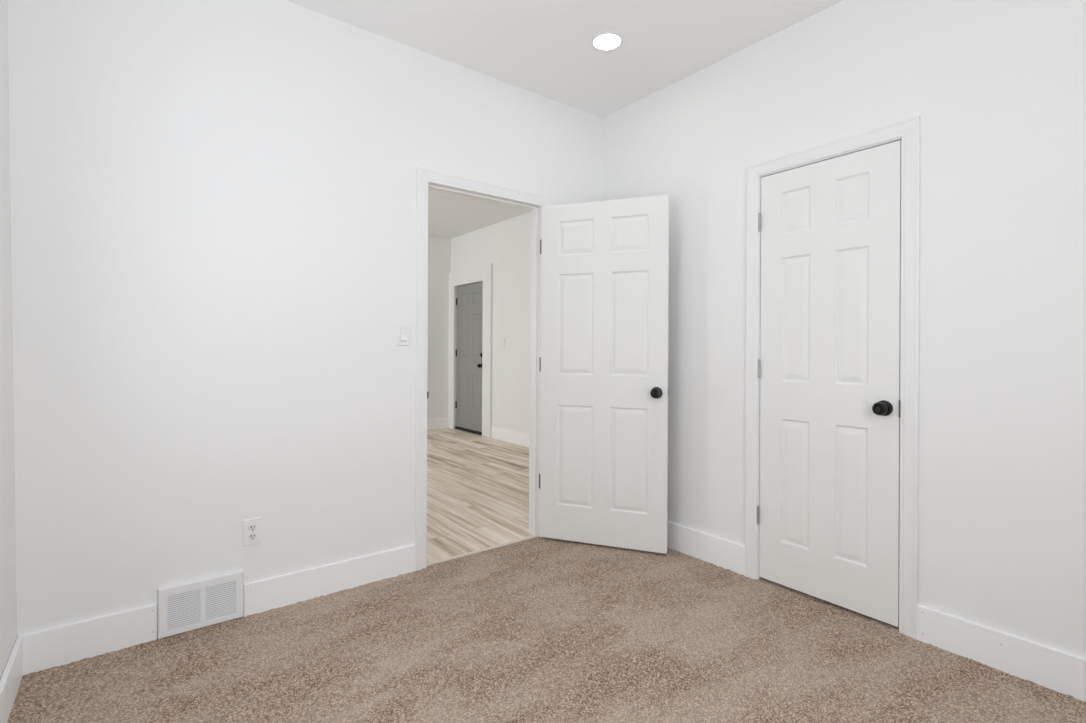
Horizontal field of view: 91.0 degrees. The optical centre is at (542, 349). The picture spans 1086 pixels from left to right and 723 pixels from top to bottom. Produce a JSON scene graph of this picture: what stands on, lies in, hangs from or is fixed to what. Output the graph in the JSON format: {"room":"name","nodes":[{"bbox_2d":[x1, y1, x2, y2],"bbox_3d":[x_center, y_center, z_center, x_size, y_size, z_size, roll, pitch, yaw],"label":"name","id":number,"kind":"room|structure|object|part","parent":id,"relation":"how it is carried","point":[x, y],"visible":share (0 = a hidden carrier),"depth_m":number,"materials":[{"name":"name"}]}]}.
{"room":"empty bedroom","nodes":[
{"label":"empty bedroom","id":0,"kind":"room"},
{"bbox_2d":[0,0,16,679],"bbox_3d":[-0.868,-0.189,0.481,0.160,2.795,3.450,0,0,-38],"label":"wall","id":1,"kind":"structure","parent":0,"point":[8,588],"depth_m":1.78,"materials":[{"name":"paint"}]},
{"bbox_2d":[0,634,22,722],"bbox_3d":[-0.836,1.090,0.573,0.014,0.146,3.350,0,0,-38],"label":"baseboard","id":2,"kind":"structure","parent":1,"relation":"attached to","point":[10,681],"depth_m":1.72,"materials":[{"name":"white paint"}]},
{"bbox_2d":[8,0,601,637],"bbox_3d":[-0.314,-0.274,3.160,4.395,2.970,0.115,0,0,-38],"label":"wall","id":3,"kind":"structure","parent":0,"point":[213,202],"depth_m":2.26,"materials":[{"name":"paint"}]},
{"bbox_2d":[23,603,156,674],"bbox_3d":[-1.697,1.086,2.015,0.386,0.146,0.014,0,0,-38],"label":"baseboard","id":4,"kind":"structure","parent":3,"relation":"attached to","point":[60,645],"depth_m":2.00,"materials":[{"name":"white paint"}]},
{"bbox_2d":[158,570,243,638],"bbox_3d":[-1.420,1.055,2.224,0.301,0.199,0.023,0,0,-38],"label":"air vent","id":5,"kind":"object","parent":3,"relation":"in","point":[183,607],"visible":1,"depth_m":2.21,"materials":[{"name":"white metal"}]},
{"bbox_2d":[243,517,261,546],"bbox_3d":[-1.276,0.798,2.343,0.071,0.115,0.009,0,0,-38],"label":"wall outlet","id":6,"kind":"object","parent":3,"relation":"attached to","point":[252,528],"visible":1,"depth_m":2.34,"materials":[{"name":"white plastic"}]},
{"bbox_2d":[248,533,256,539],"bbox_3d":[-1.274,0.818,2.341,0.033,0.029,0.004,0,0,-38],"label":"receptacle","id":7,"kind":"object","parent":6,"relation":"attached to","point":[251,536],"depth_m":2.34,"materials":[{"name":"grey plastic"}]},
{"bbox_2d":[248,524,256,530],"bbox_3d":[-1.274,0.779,2.341,0.033,0.029,0.004,0,0,-38],"label":"receptacle","id":8,"kind":"object","parent":6,"relation":"attached to","point":[251,527],"depth_m":2.34,"materials":[{"name":"grey plastic"}]},
{"bbox_2d":[244,544,415,616],"bbox_3d":[-0.987,1.092,2.563,0.794,0.142,0.014,0,0,-38],"label":"baseboard","id":9,"kind":"structure","parent":3,"relation":"attached to","point":[263,595],"depth_m":2.52,"materials":[{"name":"white paint"}]},
{"bbox_2d":[397,324,409,345],"bbox_3d":[-0.723,-0.079,2.763,0.068,0.113,0.015,0,0,-38],"label":"light switch","id":10,"kind":"object","parent":3,"relation":"attached to","point":[403,330],"visible":1,"depth_m":2.76,"materials":[{"name":"white plastic"}]},
{"bbox_2d":[415,167,551,570],"bbox_3d":[-0.352,0.099,3.131,0.904,2.132,0.152,0,0,-38],"label":"door frame","id":11,"kind":"structure","parent":3,"relation":"attached to","point":[427,179],"depth_m":2.96,"materials":[{"name":"white paint"}]},
{"bbox_3d":[-0.393,0.099,3.184,0.904,2.132,0.017,0,0,-38],"label":"casing","id":12,"kind":"part","parent":11,"relation":"part of","materials":[{"name":"white paint"}]},
{"bbox_3d":[-0.017,0.090,3.325,0.003,0.089,0.014,0,0,-38],"label":"hinge plate","id":13,"kind":"part","parent":11,"relation":"part of","materials":[{"name":"grey metal"}]},
{"bbox_2d":[540,195,668,553],"bbox_3d":[0.351,0.135,3.163,0.779,2.030,0.158,0,0,20],"label":"door","id":14,"kind":"structure","parent":3,"relation":"in","point":[605,271],"depth_m":3.14,"materials":[{"name":"white paint"}]},
{"bbox_3d":[0.632,0.243,2.997,0.057,0.057,0.044,0,0,20],"label":"knob","id":15,"kind":"part","parent":14,"relation":"part of","materials":[{"name":"black metal"}]},
{"bbox_2d":[427,236,450,418],"bbox_3d":[-3.161,-0.237,6.676,4.685,2.870,0.100,0,0,-38],"label":"wall","id":16,"kind":"structure","parent":0,"point":[439,249],"depth_m":7.86,"materials":[{"name":"paint"}]},
{"bbox_2d":[427,417,447,429],"bbox_3d":[-3.162,1.073,6.607,4.411,0.160,0.014,0,0,-38],"label":"baseboard","id":17,"kind":"structure","parent":16,"relation":"attached to","point":[433,423],"depth_m":7.84,"materials":[{"name":"white paint"}]},
{"bbox_2d":[428,189,529,238],"bbox_3d":[-1.821,-1.716,4.916,4.645,0.100,4.515,0,0,-38],"label":"ceiling","id":18,"kind":"structure","parent":0,"point":[450,216],"depth_m":6.49,"materials":[{"name":"white paint"}]},
{"bbox_2d":[451,212,529,433],"bbox_3d":[0.017,-0.222,6.277,0.140,2.870,4.415,0,0,-38],"label":"wall","id":19,"kind":"structure","parent":0,"point":[505,245],"depth_m":6.76,"materials":[{"name":"paint"}]},
{"bbox_2d":[455,282,482,432],"bbox_3d":[-1.008,0.096,7.556,0.165,2.064,0.816,0,0,-38],"label":"door","id":20,"kind":"structure","parent":19,"relation":"in","point":[469,300],"depth_m":7.56,"materials":[{"name":"grey paint"}]},
{"bbox_2d":[448,264,492,437],"bbox_3d":[-0.985,0.010,7.549,0.172,2.306,1.178,0,0,-38],"label":"door frame","id":21,"kind":"structure","parent":19,"relation":"attached to","point":[484,273],"depth_m":7.22,"materials":[{"name":"white paint"}]},
{"bbox_3d":[-0.999,1.145,7.565,0.124,0.032,0.813,0,0,-38],"label":"sill","id":22,"kind":"part","parent":21,"relation":"part of","materials":[{"name":"black rubber"}]},
{"bbox_2d":[501,338,504,346],"bbox_3d":[-0.518,-0.091,6.834,0.024,0.113,0.068,0,0,-38],"label":"light switch","id":23,"kind":"object","parent":19,"relation":"attached to","point":[502,340],"visible":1,"depth_m":6.82,"materials":[{"name":"white plastic"}]},
{"bbox_2d":[491,426,528,446],"bbox_3d":[0.310,1.090,5.763,0.014,0.160,3.236,0,0,-38],"label":"baseboard","id":24,"kind":"structure","parent":19,"relation":"attached to","point":[511,436],"depth_m":6.68,"materials":[{"name":"white paint"}]},
{"bbox_2d":[7,428,1085,722],"bbox_3d":[-0.747,1.182,3.548,4.695,0.054,8.010,0,0,-38],"label":"floor","id":25,"kind":"structure","parent":0,"point":[538,629],"depth_m":2.03,"materials":[{"name":"carpet"}]},
{"bbox_2d":[426,535,538,565],"bbox_3d":[-0.337,1.161,3.105,0.769,0.012,0.019,0,0,-38],"label":"threshold","id":26,"kind":"object","parent":25,"relation":"on","point":[533,536],"visible":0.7,"depth_m":3.08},
{"bbox_2d":[286,0,842,117],"bbox_3d":[0.312,-1.631,1.355,3.170,0.100,3.500,0,0,-38],"label":"ceiling","id":27,"kind":"structure","parent":0,"point":[544,48],"depth_m":2.66,"materials":[{"name":"white paint"}]},
{"bbox_2d":[591,32,623,50],"bbox_3d":[0.329,-1.579,2.732,0.169,0.004,0.169,0,0,-38],"label":"recessed light","id":28,"kind":"object","parent":27,"relation":"in","point":[604,41],"visible":1,"depth_m":2.73,"materials":[{"name":"white plastic"}]},
{"bbox_2d":[602,0,1085,657],"bbox_3d":[1.497,-0.177,2.306,0.120,2.795,3.450,0,0,-38],"label":"wall","id":29,"kind":"structure","parent":0,"point":[997,88],"depth_m":2.08,"materials":[{"name":"paint"}]},
{"bbox_2d":[668,521,744,575],"bbox_3d":[0.717,1.094,3.198,0.014,0.155,1.092,0,0,-38],"label":"baseboard","id":30,"kind":"structure","parent":29,"relation":"attached to","point":[726,554],"depth_m":2.94,"materials":[{"name":"white paint"}]},
{"bbox_2d":[757,140,900,626],"bbox_3d":[1.307,0.139,2.482,0.158,2.030,0.630,0,0,-38],"label":"door","id":31,"kind":"structure","parent":29,"relation":"in","point":[829,361],"depth_m":2.43,"materials":[{"name":"white paint"}]},
{"bbox_3d":[1.419,0.247,2.243,0.044,0.057,0.057,0,0,-38],"label":"knob","id":32,"kind":"part","parent":31,"relation":"part of","materials":[{"name":"black metal"}]},
{"bbox_2d":[745,116,920,639],"bbox_3d":[1.335,0.112,2.499,0.138,2.122,0.764,0,0,-38],"label":"door frame","id":33,"kind":"structure","parent":29,"relation":"attached to","point":[907,131],"depth_m":2.21,"materials":[{"name":"white paint"}]},
{"bbox_2d":[917,604,1085,701],"bbox_3d":[1.973,1.105,1.569,0.014,0.144,1.494,0,0,-38],"label":"baseboard","id":34,"kind":"structure","parent":29,"relation":"attached to","point":[1060,671],"depth_m":1.94,"materials":[{"name":"white paint"}]}
]}

